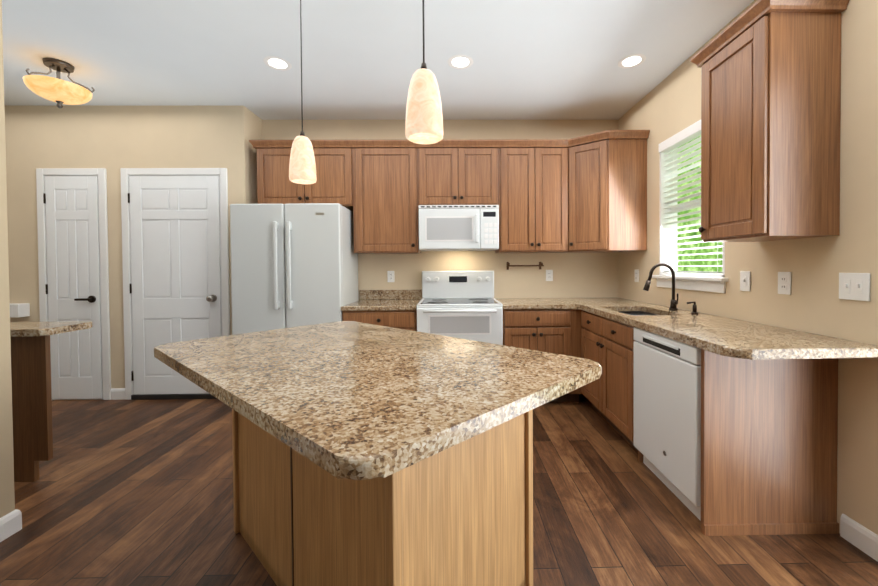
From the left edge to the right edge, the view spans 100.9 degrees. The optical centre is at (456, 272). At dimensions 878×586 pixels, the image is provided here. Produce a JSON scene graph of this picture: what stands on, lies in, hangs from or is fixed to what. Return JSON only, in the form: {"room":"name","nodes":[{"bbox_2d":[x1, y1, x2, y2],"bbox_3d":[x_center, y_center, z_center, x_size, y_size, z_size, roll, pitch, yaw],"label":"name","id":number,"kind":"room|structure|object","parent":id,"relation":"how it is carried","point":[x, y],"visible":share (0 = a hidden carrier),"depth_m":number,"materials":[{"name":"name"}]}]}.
{"room":"kitchen","nodes":[
{"label":"kitchen","id":0,"kind":"room"},
{"bbox_2d":[2,0,753,119],"bbox_3d":[-1.488,-1.549,1.079,6.676,0.080,5.480,0,1,-1],"label":"ceiling","id":1,"kind":"structure","parent":0,"point":[532,59],"depth_m":2.52,"materials":[{"name":"white paint"}]},
{"bbox_2d":[23,58,94,107],"bbox_3d":[-2.902,-1.360,2.637,0.350,0.324,0.367,0,1,-1],"label":"ceiling light fixture","id":2,"kind":"object","parent":1,"relation":"attached to","point":[58,90],"visible":1,"depth_m":2.59,"materials":[{"name":"beige glass"}]},
{"bbox_2d":[263,56,291,70],"bbox_3d":[-1.315,-1.532,2.662,0.189,0.002,0.189,0,1,44],"label":"recessed light","id":3,"kind":"object","parent":1,"relation":"in","point":[274,62],"depth_m":2.66,"materials":[{"name":"white glass"}]},
{"bbox_2d":[289,0,316,183],"bbox_3d":[-0.702,-0.966,1.638,0.128,1.112,0.128,0,1,-1],"label":"pendant light","id":4,"kind":"object","parent":1,"relation":"hanging from","point":[302,167],"visible":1,"depth_m":1.61,"materials":[{"name":"beige glass"}]},
{"bbox_2d":[405,0,442,143],"bbox_3d":[-0.102,-0.962,1.095,0.128,1.112,0.128,0,1,-1],"label":"pendant light","id":5,"kind":"object","parent":1,"relation":"hanging from","point":[424,121],"visible":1,"depth_m":1.06,"materials":[{"name":"beige glass"}]},
{"bbox_2d":[448,55,472,68],"bbox_3d":[0.028,-1.541,2.659,0.189,0.002,0.189,0,1,44],"label":"recessed light","id":6,"kind":"object","parent":1,"relation":"in","point":[458,62],"depth_m":2.65,"materials":[{"name":"white glass"}]},
{"bbox_2d":[618,54,645,67],"bbox_3d":[1.289,-1.550,2.665,0.189,0.002,0.189,0,1,44],"label":"recessed light","id":7,"kind":"object","parent":1,"relation":"in","point":[633,60],"depth_m":2.66,"materials":[{"name":"white glass"}]},
{"bbox_2d":[0,394,877,585],"bbox_3d":[-1.468,1.244,1.122,6.676,0.080,5.480,0,1,-1],"label":"floor","id":8,"kind":"structure","parent":0,"point":[129,493],"depth_m":1.74,"materials":[{"name":"brown wood"}]},
{"bbox_2d":[10,321,92,481],"bbox_3d":[-2.787,0.757,2.150,1.000,0.880,0.295,0,1,-1],"label":"peninsula bar","id":9,"kind":"object","parent":8,"relation":"on","point":[31,395],"visible":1,"depth_m":2.06,"materials":[{"name":"wood"}]},
{"bbox_2d":[230,203,357,334],"bbox_3d":[-1.450,0.292,3.348,0.924,1.755,0.660,0,1,-1],"label":"refrigerator","id":10,"kind":"object","parent":8,"relation":"on","point":[294,264],"visible":0.71,"depth_m":3.06,"materials":[{"name":"white metal"}]},
{"bbox_2d":[342,310,416,330],"bbox_3d":[-0.662,0.744,3.405,0.635,0.840,0.639,0,1,-1],"label":"base cabinet","id":11,"kind":"object","parent":8,"relation":"on","point":[403,319],"depth_m":3.08,"materials":[{"name":"brown wood"}]},
{"bbox_2d":[341,289,421,310],"bbox_3d":[-0.666,0.254,3.394,0.638,0.138,0.647,0,1,-1],"label":"countertop","id":12,"kind":"structure","parent":11,"relation":"on","point":[370,300],"depth_m":3.50,"materials":[{"name":"beige stone"}]},
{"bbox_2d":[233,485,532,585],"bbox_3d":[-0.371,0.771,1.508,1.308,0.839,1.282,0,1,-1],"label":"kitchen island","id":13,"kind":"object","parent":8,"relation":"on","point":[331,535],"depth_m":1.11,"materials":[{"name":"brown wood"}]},
{"bbox_2d":[154,321,601,488],"bbox_3d":[-0.402,0.331,1.432,1.780,0.040,1.632,0,1,-1],"label":"island countertop","id":14,"kind":"structure","parent":13,"relation":"on","point":[314,406],"depth_m":1.10,"materials":[{"name":"beige stone"}]},
{"bbox_2d":[417,271,502,344],"bbox_3d":[0.024,0.575,3.362,0.729,1.168,0.725,0,1,-1],"label":"range","id":15,"kind":"object","parent":8,"relation":"on","point":[463,305],"visible":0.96,"depth_m":3.06,"materials":[{"name":"white metal"}]},
{"bbox_2d":[503,309,581,401],"bbox_3d":[0.738,0.733,3.428,0.690,0.840,0.639,0,1,-1],"label":"base cabinet","id":16,"kind":"object","parent":8,"relation":"on","point":[556,331],"depth_m":3.11,"materials":[{"name":"brown wood"}]},
{"bbox_2d":[495,298,576,309],"bbox_3d":[0.707,0.293,3.402,0.637,0.040,0.677,0,1,-1],"label":"countertop","id":17,"kind":"structure","parent":16,"relation":"on","point":[508,303],"depth_m":3.19,"materials":[{"name":"beige stone"}]},
{"bbox_2d":[581,310,624,437],"bbox_3d":[1.385,0.740,2.682,0.625,0.840,0.918,0,1,-1],"label":"base cabinet","id":18,"kind":"object","parent":8,"relation":"on","point":[602,338],"depth_m":2.61,"materials":[{"name":"brown wood"}]},
{"bbox_2d":[577,297,616,300],"bbox_3d":[1.311,0.289,3.422,0.330,0.040,0.657,0,1,-1],"label":"countertop","id":19,"kind":"structure","parent":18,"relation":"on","point":[611,298],"depth_m":3.54,"materials":[{"name":"beige stone"}]},
{"bbox_2d":[633,327,700,520],"bbox_3d":[1.377,0.754,1.935,0.600,0.835,0.568,0,1,-1],"label":"dishwasher","id":20,"kind":"object","parent":8,"relation":"on","point":[667,411],"visible":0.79,"depth_m":1.84,"materials":[{"name":"white metal"}]},
{"bbox_2d":[625,324,838,535],"bbox_3d":[1.397,0.751,1.959,0.625,0.840,0.668,0,1,-1],"label":"base cabinet","id":21,"kind":"object","parent":8,"relation":"on","point":[769,436],"depth_m":1.63,"materials":[{"name":"brown wood"}]},
{"bbox_2d":[569,297,877,359],"bbox_3d":[1.368,0.301,2.583,0.657,0.040,2.337,0,1,-1],"label":"countertop","id":22,"kind":"structure","parent":21,"relation":"on","point":[728,337],"depth_m":1.71,"materials":[{"name":"beige stone"}]},
{"bbox_2d":[617,311,656,315],"bbox_3d":[1.331,0.423,2.655,0.419,0.200,0.594,0,1,-1],"label":"sink basin","id":23,"kind":"object","parent":22,"relation":"in","point":[638,313],"depth_m":2.93,"materials":[{"name":"silver metal"}]},
{"bbox_2d":[643,263,697,313],"bbox_3d":[1.498,0.106,2.552,0.254,0.346,0.272,0,1,-1],"label":"kitchen faucet","id":24,"kind":"object","parent":22,"relation":"on","point":[673,304],"visible":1,"depth_m":2.65,"materials":[{"name":"brown metal"}]},
{"bbox_2d":[0,0,877,534],"bbox_3d":[-1.479,-0.154,1.169,6.676,2.713,5.617,0,1,-1],"label":"wall","id":25,"kind":"structure","parent":0,"point":[112,140],"depth_m":3.32,"materials":[{"name":"beige paint"}]},
{"bbox_2d":[0,509,21,541],"bbox_3d":[-2.020,1.174,0.030,0.038,0.100,3.319,0,1,-1],"label":"baseboard","id":26,"kind":"structure","parent":25,"relation":"attached to","point":[11,523],"depth_m":1.65,"materials":[{"name":"white paint"}]},
{"bbox_2d":[10,303,29,317],"bbox_3d":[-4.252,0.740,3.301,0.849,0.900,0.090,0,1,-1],"label":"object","id":27,"kind":"structure","parent":25,"relation":"attached to","point":[17,310],"depth_m":3.27,"materials":[{"name":"white paint"}]},
{"bbox_2d":[36,168,110,399],"bbox_3d":[-3.522,0.117,3.311,0.619,2.134,0.068,0,1,-1],"label":"pantry door","id":28,"kind":"structure","parent":25,"relation":"in","point":[72,228],"depth_m":3.33,"materials":[{"name":"white paint"}]},
{"bbox_2d":[120,168,229,399],"bbox_3d":[-2.592,0.111,3.317,0.962,2.134,0.087,0,1,-1],"label":"entry door","id":29,"kind":"structure","parent":25,"relation":"in","point":[175,249],"depth_m":3.34,"materials":[{"name":"white paint"}]},
{"bbox_2d":[387,271,394,281],"bbox_3d":[-0.672,0.045,3.710,0.072,0.117,0.008,0,1,-1],"label":"outlet","id":30,"kind":"object","parent":25,"relation":"attached to","point":[390,274],"depth_m":3.71,"materials":[{"name":"white plastic"}]},
{"bbox_2d":[249,130,649,253],"bbox_3d":[-0.111,-0.706,3.415,3.573,1.039,0.594,0,1,-1],"label":"upper cabinet","id":31,"kind":"object","parent":25,"relation":"attached to","point":[585,194],"visible":0.88,"depth_m":3.37,"materials":[{"name":"brown wood"}]},
{"bbox_2d":[418,205,498,250],"bbox_3d":[0.018,-0.416,3.502,0.739,0.409,0.432,0,1,-1],"label":"microwave","id":32,"kind":"object","parent":31,"relation":"attached to","point":[458,227],"visible":1,"depth_m":3.33,"materials":[{"name":"white"}]},
{"bbox_2d":[507,262,543,269],"bbox_3d":[0.695,-0.066,3.693,0.375,0.080,0.084,0,1,-1],"label":"paper towel holder","id":33,"kind":"object","parent":25,"relation":"attached to","point":[539,265],"visible":1,"depth_m":3.65,"materials":[{"name":"brown metal"}]},
{"bbox_2d":[546,270,552,280],"bbox_3d":[0.958,0.034,3.736,0.072,0.117,0.008,0,1,-1],"label":"outlet","id":34,"kind":"object","parent":25,"relation":"attached to","point":[549,273],"depth_m":3.73,"materials":[{"name":"white plastic"}]},
{"bbox_2d":[634,270,638,281],"bbox_3d":[1.678,0.034,3.375,0.009,0.117,0.072,0,1,-1],"label":"outlet","id":35,"kind":"object","parent":25,"relation":"attached to","point":[636,272],"depth_m":3.37,"materials":[{"name":"white plastic"}]},
{"bbox_2d":[652,148,728,292],"bbox_3d":[1.740,-0.465,2.654,0.185,1.185,0.790,0,1,-1],"label":"window","id":36,"kind":"structure","parent":25,"relation":"in","point":[707,283],"depth_m":2.99,"materials":[{"name":"white paint"}]},
{"bbox_2d":[659,120,721,274],"bbox_3d":[1.722,-0.515,2.652,0.083,1.080,0.712,0,1,-1],"label":"window blinds","id":37,"kind":"object","parent":36,"relation":"attached to","point":[685,136],"visible":0.5,"depth_m":2.73,"materials":[{"name":"white plastic"}]},
{"bbox_2d":[740,271,750,290],"bbox_3d":[1.694,0.053,2.132,0.016,0.117,0.072,0,1,-1],"label":"light switch","id":38,"kind":"object","parent":25,"relation":"attached to","point":[745,276],"depth_m":2.12,"materials":[{"name":"white plastic"}]},
{"bbox_2d":[690,0,849,241],"bbox_3d":[1.520,-0.689,1.817,0.364,1.046,0.515,0,1,-1],"label":"upper cabinet","id":39,"kind":"object","parent":25,"relation":"attached to","point":[770,111],"visible":1,"depth_m":1.61,"materials":[{"name":"brown wood"}]},
{"bbox_2d":[778,272,790,294],"bbox_3d":[1.702,0.057,1.882,0.009,0.117,0.072,0,1,-1],"label":"outlet","id":40,"kind":"object","parent":25,"relation":"attached to","point":[784,278],"depth_m":1.88,"materials":[{"name":"white plastic"}]},
{"bbox_2d":[839,273,869,300],"bbox_3d":[1.703,0.062,1.556,0.016,0.117,0.118,0,1,-1],"label":"light switch","id":41,"kind":"object","parent":25,"relation":"attached to","point":[854,286],"depth_m":1.55,"materials":[{"name":"white plastic"}]},
{"label":"outside","id":42,"kind":"structure","parent":0,"visible":0},
{"bbox_2d":[677,136,721,272],"bbox_3d":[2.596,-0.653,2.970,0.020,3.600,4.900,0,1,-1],"label":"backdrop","id":43,"kind":"structure","parent":42,"point":[706,256],"depth_m":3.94,"materials":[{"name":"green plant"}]}
]}

